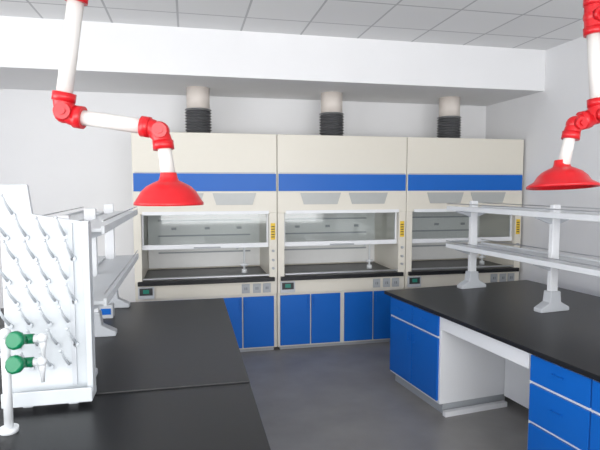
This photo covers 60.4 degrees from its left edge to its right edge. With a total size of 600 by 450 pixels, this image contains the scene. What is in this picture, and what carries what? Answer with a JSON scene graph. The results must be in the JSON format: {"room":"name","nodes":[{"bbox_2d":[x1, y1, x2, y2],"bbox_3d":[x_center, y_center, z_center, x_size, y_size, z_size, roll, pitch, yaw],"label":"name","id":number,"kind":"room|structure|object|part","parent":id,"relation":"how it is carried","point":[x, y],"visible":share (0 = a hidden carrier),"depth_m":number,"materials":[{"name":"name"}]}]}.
{"room":"chemistry laboratory","nodes":[
{"label":"chemistry laboratory","id":0,"kind":"room"},
{"bbox_2d":[0,89,485,307],"bbox_3d":[-1.043,-0.331,6.327,7.260,3.340,0.100,-1,5,-12],"label":"wall","id":1,"kind":"structure","parent":0,"point":[63,166],"depth_m":6.00,"materials":[{"name":"paint"}]},
{"bbox_2d":[0,16,545,105],"bbox_3d":[-0.909,-1.724,5.601,7.260,0.450,1.160,-1,5,-12],"label":"ceiling beam","id":2,"kind":"structure","parent":1,"relation":"attached to","point":[112,57],"depth_m":5.25,"materials":[{"name":"paint"}]},
{"bbox_2d":[0,0,583,49],"bbox_3d":[-0.078,-1.703,1.781,7.460,0.100,9.160,-1,5,-12],"label":"ceiling","id":3,"kind":"structure","parent":0,"point":[519,24],"depth_m":4.60,"materials":[{"name":"tile"}]},
{"bbox_2d":[51,0,203,205],"bbox_3d":[-0.830,-0.897,2.420,0.721,1.606,0.330,0,4,-6],"label":"extraction arm","id":4,"kind":"object","parent":3,"relation":"hanging from","point":[168,190],"visible":1,"depth_m":2.45},
{"bbox_2d":[526,0,599,189],"bbox_3d":[1.524,-0.963,2.856,0.468,1.542,0.376,-1,5,-12],"label":"extraction arm","id":5,"kind":"object","parent":3,"relation":"hanging from","point":[562,176],"visible":1,"depth_m":2.86},
{"bbox_2d":[241,342,528,449],"bbox_3d":[-0.078,1.727,2.047,7.460,0.100,9.160,-1,5,-12],"label":"floor","id":6,"kind":"structure","parent":0,"point":[339,397],"depth_m":4.17,"materials":[{"name":"grey concrete"}]},
{"bbox_2d":[131,132,276,351],"bbox_3d":[-1.062,0.194,5.831,1.485,2.370,0.895,-1,5,-12],"label":"fume hood","id":7,"kind":"object","parent":6,"relation":"on","point":[225,247],"visible":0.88,"depth_m":5.51,"materials":[{"name":"beige metal"}]},
{"bbox_3d":[-1.592,0.705,5.329,0.160,0.120,0.028,-1,5,-12],"label":"control panel","id":8,"kind":"part","parent":7,"relation":"part of","materials":[{"name":"grey plastic"}]},
{"bbox_2d":[185,86,211,132],"bbox_3d":[-1.121,-1.243,5.674,0.292,0.520,0.292,-1,5,-12],"label":"duct","id":9,"kind":"object","parent":7,"relation":"on","point":[198,110],"visible":0.89,"depth_m":5.56,"materials":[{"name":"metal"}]},
{"bbox_3d":[-0.994,0.063,5.484,1.325,0.375,0.040,-1,5,-12],"label":"sash","id":10,"kind":"part","parent":7,"relation":"part of","materials":[{"name":"clear glass"}]},
{"bbox_2d":[138,266,274,286],"bbox_3d":[-1.051,0.569,5.811,1.425,0.045,0.795,-1,5,-12],"label":"countertop","id":11,"kind":"structure","parent":7,"relation":"on","point":[162,273],"depth_m":5.62,"materials":[{"name":"black plastic"}]},
{"bbox_3d":[-0.986,0.240,5.471,0.280,0.015,0.015,-1,5,-12],"label":"sash handle","id":12,"kind":"part","parent":7,"relation":"part of","materials":[{"name":"grey plastic"}]},
{"bbox_3d":[-0.793,1.063,5.553,0.335,0.560,0.022,-1,5,-12],"label":"door","id":13,"kind":"part","parent":7,"relation":"part of","materials":[{"name":"blue metal"}]},
{"bbox_2d":[237,242,247,273],"bbox_3d":[-0.656,0.368,5.808,0.145,0.357,0.060,-3,5,-30],"label":"tap","id":14,"kind":"object","parent":7,"relation":"on","point":[244,271],"depth_m":5.81,"materials":[{"name":"white plastic"}]},
{"bbox_2d":[242,284,249,292],"bbox_3d":[-0.585,0.687,5.555,0.085,0.100,0.014,-1,5,-12],"label":"power socket","id":15,"kind":"object","parent":7,"relation":"attached to","point":[245,287],"depth_m":5.55,"materials":[{"name":"grey plastic"}]},
{"bbox_2d":[253,283,260,292],"bbox_3d":[-0.467,0.685,5.581,0.085,0.100,0.014,-1,5,-12],"label":"power socket","id":16,"kind":"object","parent":7,"relation":"attached to","point":[256,286],"depth_m":5.58,"materials":[{"name":"grey plastic"}]},
{"bbox_3d":[-0.451,1.058,5.628,0.335,0.560,0.022,-1,5,-12],"label":"door","id":17,"kind":"part","parent":7,"relation":"part of","materials":[{"name":"blue metal"}]},
{"bbox_2d":[263,283,270,292],"bbox_3d":[-0.360,0.683,5.604,0.085,0.100,0.014,-1,5,-12],"label":"power socket","id":18,"kind":"object","parent":7,"relation":"attached to","point":[266,286],"depth_m":5.60,"materials":[{"name":"grey plastic"}]},
{"bbox_2d":[277,134,406,348],"bbox_3d":[0.396,0.170,6.148,1.485,2.370,0.895,-1,5,-12],"label":"fume hood","id":19,"kind":"object","parent":6,"relation":"on","point":[341,200],"visible":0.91,"depth_m":5.78,"materials":[{"name":"metal"}]},
{"bbox_3d":[-0.134,0.680,5.646,0.160,0.120,0.028,-1,5,-12],"label":"control panel","id":20,"kind":"part","parent":19,"relation":"part of","materials":[{"name":"grey plastic"}]},
{"bbox_3d":[-0.053,1.051,5.714,0.335,0.560,0.022,-1,5,-12],"label":"door","id":21,"kind":"part","parent":19,"relation":"part of","materials":[{"name":"blue metal"}]},
{"bbox_3d":[0.289,1.045,5.788,0.335,0.560,0.022,-1,5,-12],"label":"door","id":22,"kind":"part","parent":19,"relation":"part of","materials":[{"name":"blue metal"}]},
{"bbox_2d":[319,91,343,135],"bbox_3d":[0.369,-1.268,5.998,0.292,0.520,0.292,-1,5,-12],"label":"duct","id":23,"kind":"object","parent":19,"relation":"on","point":[331,115],"visible":0.88,"depth_m":5.89,"materials":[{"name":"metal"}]},
{"bbox_3d":[0.464,0.038,5.801,1.325,0.375,0.040,-1,5,-12],"label":"sash","id":24,"kind":"part","parent":19,"relation":"part of","materials":[{"name":"clear glass"}]},
{"bbox_3d":[0.472,0.215,5.788,0.280,0.015,0.015,-1,5,-12],"label":"sash handle","id":25,"kind":"part","parent":19,"relation":"part of","materials":[{"name":"grey plastic"}]},
{"bbox_2d":[281,262,403,280],"bbox_3d":[0.406,0.545,6.128,1.425,0.045,0.795,-1,5,-12],"label":"countertop","id":26,"kind":"structure","parent":19,"relation":"on","point":[342,266],"depth_m":5.94,"materials":[{"name":"black plastic"}]},
{"bbox_3d":[0.665,1.039,5.870,0.335,0.560,0.022,-1,5,-12],"label":"door","id":27,"kind":"part","parent":19,"relation":"part of","materials":[{"name":"blue metal"}]},
{"bbox_2d":[363,239,372,268],"bbox_3d":[0.802,0.343,6.125,0.145,0.357,0.060,-3,5,-30],"label":"tap","id":28,"kind":"object","parent":19,"relation":"on","point":[369,266],"depth_m":6.13,"materials":[{"name":"white plastic"}]},
{"bbox_2d":[373,279,379,287],"bbox_3d":[0.873,0.662,5.872,0.085,0.100,0.014,-1,5,-12],"label":"power socket","id":29,"kind":"object","parent":19,"relation":"attached to","point":[376,282],"depth_m":5.87,"materials":[{"name":"grey plastic"}]},
{"bbox_3d":[1.007,1.033,5.944,0.335,0.560,0.022,-1,5,-12],"label":"door","id":30,"kind":"part","parent":19,"relation":"part of","materials":[{"name":"blue metal"}]},
{"bbox_2d":[383,278,389,286],"bbox_3d":[0.991,0.660,5.898,0.085,0.100,0.014,-1,5,-12],"label":"power socket","id":31,"kind":"object","parent":19,"relation":"attached to","point":[386,281],"depth_m":5.89,"materials":[{"name":"grey plastic"}]},
{"bbox_2d":[392,278,398,286],"bbox_3d":[1.098,0.659,5.921,0.085,0.100,0.014,-1,5,-12],"label":"power socket","id":32,"kind":"object","parent":19,"relation":"attached to","point":[395,281],"depth_m":5.92,"materials":[{"name":"grey plastic"}]},
{"bbox_2d":[390,297,504,413],"bbox_3d":[1.282,1.072,4.546,0.720,0.818,0.790,-2,5,-19],"label":"base cabinet","id":33,"kind":"object","parent":6,"relation":"on","point":[447,371],"visible":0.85,"depth_m":4.22,"materials":[{"name":"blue metal"}]},
{"bbox_3d":[0.907,0.757,4.591,0.018,0.160,0.370,-2,5,-19],"label":"drawer","id":34,"kind":"part","parent":33,"relation":"part of","materials":[{"name":"blue metal"}]},
{"bbox_3d":[0.907,1.108,4.619,0.018,0.505,0.370,-2,5,-19],"label":"door","id":35,"kind":"part","parent":33,"relation":"part of","materials":[{"name":"blue metal"}]},
{"bbox_3d":[1.032,1.136,4.261,0.018,0.505,0.370,-2,5,-19],"label":"door","id":36,"kind":"part","parent":33,"relation":"part of","materials":[{"name":"blue metal"}]},
{"bbox_3d":[1.032,0.785,4.234,0.018,0.160,0.370,-2,5,-19],"label":"drawer","id":37,"kind":"part","parent":33,"relation":"part of","materials":[{"name":"blue metal"}]},
{"bbox_2d":[384,280,599,381],"bbox_3d":[2.080,0.718,3.614,1.660,0.032,3.100,-2,5,-19],"label":"countertop","id":38,"kind":"structure","parent":33,"relation":"on","point":[504,312],"depth_m":3.85,"materials":[{"name":"black stone"}]},
{"bbox_2d":[446,201,599,312],"bbox_3d":[2.057,0.277,3.736,0.420,0.830,2.750,-2,5,-19],"label":"shelf","id":39,"kind":"object","parent":38,"relation":"on","point":[552,261],"visible":1,"depth_m":4.01,"materials":[{"name":"grey plastic"}]},
{"bbox_3d":[1.645,0.520,4.934,0.280,0.160,0.080,-2,5,-19],"label":"post","id":40,"kind":"part","parent":39,"relation":"part of","materials":[{"name":"grey plastic"}]},
{"bbox_3d":[1.645,0.136,4.904,0.070,0.730,0.040,-2,5,-19],"label":"post","id":41,"kind":"part","parent":39,"relation":"part of","materials":[{"name":"white metal"}]},
{"bbox_3d":[1.865,0.252,3.667,0.008,0.008,2.750,-2,5,-19],"label":"guard rail","id":42,"kind":"part","parent":39,"relation":"part of","materials":[{"name":"metal"}]},
{"bbox_3d":[1.865,-0.107,3.639,0.008,0.008,2.750,-2,5,-19],"label":"guard rail","id":43,"kind":"part","parent":39,"relation":"part of","materials":[{"name":"metal"}]},
{"bbox_3d":[2.248,0.241,3.801,0.008,0.008,2.750,-2,5,-19],"label":"guard rail","id":44,"kind":"part","parent":39,"relation":"part of","materials":[{"name":"metal"}]},
{"bbox_3d":[2.248,-0.117,3.773,0.008,0.008,2.750,-2,5,-19],"label":"guard rail","id":45,"kind":"part","parent":39,"relation":"part of","materials":[{"name":"metal"}]},
{"bbox_3d":[1.966,0.591,4.021,0.280,0.160,0.080,-2,5,-19],"label":"post","id":46,"kind":"part","parent":39,"relation":"part of","materials":[{"name":"grey plastic"}]},
{"bbox_3d":[1.966,0.207,3.991,0.070,0.730,0.040,-2,5,-19],"label":"post","id":47,"kind":"part","parent":39,"relation":"part of","materials":[{"name":"white metal"}]},
{"bbox_2d":[404,137,523,288],"bbox_3d":[1.853,0.145,6.465,1.485,2.370,0.895,-1,5,-12],"label":"fume hood","id":48,"kind":"object","parent":6,"relation":"on","point":[440,172],"visible":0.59,"depth_m":6.07,"materials":[{"name":"metal"}]},
{"bbox_3d":[1.324,0.655,5.963,0.160,0.120,0.028,-1,5,-12],"label":"control panel","id":49,"kind":"part","parent":48,"relation":"part of","materials":[{"name":"grey plastic"}]},
{"bbox_2d":[437,96,461,137],"bbox_3d":[1.829,-1.293,6.315,0.292,0.520,0.292,-1,5,-12],"label":"duct","id":50,"kind":"object","parent":48,"relation":"on","point":[449,118],"visible":0.84,"depth_m":6.21,"materials":[{"name":"metal"}]},
{"bbox_3d":[1.921,0.014,6.118,1.325,0.375,0.040,-1,5,-12],"label":"sash","id":51,"kind":"part","parent":48,"relation":"part of","materials":[{"name":"clear glass"}]},
{"bbox_2d":[408,259,518,275],"bbox_3d":[1.864,0.520,6.445,1.425,0.045,0.795,-1,5,-12],"label":"countertop","id":52,"kind":"structure","parent":48,"relation":"on","point":[461,262],"depth_m":6.23,"materials":[{"name":"black plastic"}]},
{"bbox_2d":[478,241,485,264],"bbox_3d":[2.260,0.319,6.442,0.145,0.357,0.060,-3,5,-30],"label":"tap","id":53,"kind":"object","parent":48,"relation":"on","point":[481,262],"depth_m":6.45,"materials":[{"name":"white plastic"}]},
{"bbox_2d":[490,274,496,281],"bbox_3d":[2.331,0.638,6.189,0.085,0.100,0.014,-1,5,-12],"label":"power socket","id":54,"kind":"object","parent":48,"relation":"attached to","point":[493,277],"depth_m":6.18,"materials":[{"name":"grey plastic"}]},
{"bbox_2d":[499,273,505,281],"bbox_3d":[2.448,0.636,6.215,0.085,0.100,0.014,-1,5,-12],"label":"power socket","id":55,"kind":"object","parent":48,"relation":"attached to","point":[502,276],"depth_m":6.21,"materials":[{"name":"grey plastic"}]},
{"bbox_2d":[507,273,513,280],"bbox_3d":[2.556,0.634,6.238,0.085,0.100,0.014,-1,5,-12],"label":"power socket","id":56,"kind":"object","parent":48,"relation":"attached to","point":[510,276],"depth_m":6.23,"materials":[{"name":"grey plastic"}]},
{"bbox_2d":[441,317,530,416],"bbox_3d":[1.564,1.136,3.736,0.655,0.816,0.920,-2,5,-19],"label":"frame","id":57,"kind":"object","parent":6,"relation":"on","point":[517,361],"visible":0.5,"depth_m":4.04,"materials":[{"name":"white metal"}]},
{"bbox_3d":[1.425,1.491,4.182,0.600,0.040,0.040,-2,5,-19],"label":"foot rail","id":58,"kind":"part","parent":57,"relation":"part of","materials":[{"name":"white metal"}]},
{"bbox_3d":[1.863,1.088,3.837,0.020,0.736,0.920,-2,5,-19],"label":"panel","id":59,"kind":"part","parent":57,"relation":"part of","materials":[{"name":"white metal"}]},
{"bbox_2d":[527,354,599,449],"bbox_3d":[1.869,1.202,2.876,0.720,0.818,0.900,-2,5,-19],"label":"base cabinet","id":60,"kind":"object","parent":6,"relation":"on","point":[564,404],"visible":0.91,"depth_m":2.93,"materials":[{"name":"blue metal"}]},
{"bbox_3d":[1.484,1.361,2.984,0.018,0.255,0.425,-2,5,-19],"label":"drawer","id":61,"kind":"part","parent":60,"relation":"part of","materials":[{"name":"blue metal"}]},
{"bbox_3d":[1.484,1.099,2.964,0.018,0.230,0.425,-2,5,-19],"label":"drawer","id":62,"kind":"part","parent":60,"relation":"part of","materials":[{"name":"blue metal"}]},
{"bbox_3d":[1.484,0.884,2.947,0.018,0.160,0.425,-2,5,-19],"label":"drawer","id":63,"kind":"part","parent":60,"relation":"part of","materials":[{"name":"blue metal"}]},
{"bbox_3d":[1.628,1.131,2.554,0.018,0.230,0.425,-2,5,-19],"label":"drawer","id":64,"kind":"part","parent":60,"relation":"part of","materials":[{"name":"blue metal"}]},
{"bbox_3d":[1.628,0.916,2.538,0.018,0.160,0.425,-2,5,-19],"label":"drawer","id":65,"kind":"part","parent":60,"relation":"part of","materials":[{"name":"blue metal"}]},
{"bbox_3d":[-1.434,1.311,1.472,0.720,0.818,0.790,-1,5,-12],"label":"cabinet","id":66,"kind":"object","parent":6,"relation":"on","visible":0},
{"bbox_2d":[0,383,270,449],"bbox_3d":[-0.981,0.866,1.756,1.780,0.022,1.309,-1,5,-12],"label":"countertop","id":67,"kind":"structure","parent":66,"relation":"on","point":[221,417],"depth_m":2.14,"materials":[{"name":"black stone"}]},
{"bbox_2d":[0,328,47,435],"bbox_3d":[-1.102,0.618,2.038,0.191,0.427,0.124,-1,5,-12],"label":"faucet","id":68,"kind":"object","parent":67,"relation":"on","point":[14,340],"visible":1,"depth_m":2.04,"materials":[{"name":"white plastic"}]},
{"bbox_3d":[-1.167,0.619,2.051,0.070,0.424,0.070,-1,5,-12],"label":"stem","id":69,"kind":"part","parent":68,"relation":"part of","materials":[{"name":"white plastic"}]},
{"bbox_3d":[-1.101,0.537,2.029,0.069,0.074,0.116,0,4,4],"label":"knob","id":70,"kind":"part","parent":68,"relation":"part of","materials":[{"name":"green plastic"}]},
{"bbox_3d":[-1.096,0.443,2.023,0.069,0.074,0.116,0,4,4],"label":"knob","id":71,"kind":"part","parent":68,"relation":"part of","materials":[{"name":"green plastic"}]},
{"bbox_2d":[0,185,96,408],"bbox_3d":[-1.120,0.318,2.277,0.372,0.990,0.115,-1,5,-12],"label":"drying rack","id":72,"kind":"object","parent":67,"relation":"on","point":[46,272],"visible":0.94,"depth_m":2.29,"materials":[{"name":"plastic"}]},
{"bbox_2d":[1,386,96,408],"bbox_3d":[-1.119,0.754,2.311,0.370,0.065,0.115,-1,5,-12],"label":"drip tray","id":73,"kind":"object","parent":72,"relation":"on","point":[23,396],"depth_m":2.27,"materials":[{"name":"plastic"}]},
{"bbox_3d":[-1.605,1.250,2.256,0.720,0.818,0.790,-1,5,-12],"label":"cabinet","id":74,"kind":"object","parent":6,"relation":"on","visible":0},
{"bbox_2d":[0,298,249,402],"bbox_3d":[-1.329,0.738,3.347,1.780,0.030,1.945,-1,5,-12],"label":"countertop","id":75,"kind":"structure","parent":74,"relation":"on","point":[173,344],"depth_m":3.10,"materials":[{"name":"black stone"}]},
{"bbox_2d":[44,204,138,375],"bbox_3d":[-1.346,0.307,3.343,0.420,0.830,1.720,-1,5,-12],"label":"shelf","id":76,"kind":"object","parent":75,"relation":"on","point":[110,271],"visible":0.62,"depth_m":3.32,"materials":[{"name":"grey plastic"}]},
{"bbox_3d":[-1.180,0.316,2.579,0.070,0.730,0.040,-1,5,-12],"label":"post","id":77,"kind":"part","parent":76,"relation":"part of","materials":[{"name":"white metal"}]},
{"bbox_3d":[-1.544,-0.078,3.270,0.008,0.008,1.720,-1,5,-12],"label":"guard rail","id":78,"kind":"part","parent":76,"relation":"part of","materials":[{"name":"metal"}]},
{"bbox_3d":[-1.342,0.259,3.320,0.070,0.730,0.040,-1,5,-12],"label":"post","id":79,"kind":"part","parent":76,"relation":"part of","materials":[{"name":"white metal"}]},
{"bbox_3d":[-1.342,0.643,3.349,0.280,0.160,0.080,-1,5,-12],"label":"post","id":80,"kind":"part","parent":76,"relation":"part of","materials":[{"name":"grey plastic"}]},
{"bbox_3d":[-1.512,0.198,4.099,0.070,0.730,0.040,-1,5,-12],"label":"post","id":81,"kind":"part","parent":76,"relation":"part of","materials":[{"name":"white metal"}]},
{"bbox_3d":[-1.512,0.582,4.129,0.280,0.160,0.080,-1,5,-12],"label":"post","id":82,"kind":"part","parent":76,"relation":"part of","materials":[{"name":"grey plastic"}]},
{"bbox_3d":[-1.147,-0.085,3.356,0.008,0.008,1.720,-1,5,-12],"label":"guard rail","id":83,"kind":"part","parent":76,"relation":"part of","materials":[{"name":"metal"}]},
{"bbox_3d":[-1.147,0.274,3.384,0.008,0.008,1.720,-1,5,-12],"label":"guard rail","id":84,"kind":"part","parent":76,"relation":"part of","materials":[{"name":"metal"}]},
{"bbox_2d":[99,303,114,318],"bbox_3d":[-1.434,0.636,3.820,0.100,0.100,0.084,-1,5,-12],"label":"box","id":85,"kind":"object","parent":75,"relation":"on","point":[108,311],"visible":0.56,"depth_m":3.78,"materials":[{"name":"grey plastic"}]},
{"bbox_2d":[101,308,110,314],"bbox_3d":[-1.425,0.637,3.780,0.070,0.045,0.004,-1,5,-12],"label":"socket","id":86,"kind":"object","parent":85,"relation":"attached to","point":[105,311],"depth_m":3.78,"materials":[{"name":"blue plastic"}]},
{"bbox_2d":[485,36,599,296],"bbox_3d":[3.507,-0.053,2.744,0.100,3.340,9.060,-1,5,-12],"label":"wall","id":87,"kind":"structure","parent":0,"point":[539,119],"depth_m":5.62,"materials":[{"name":"paint"}]}
]}

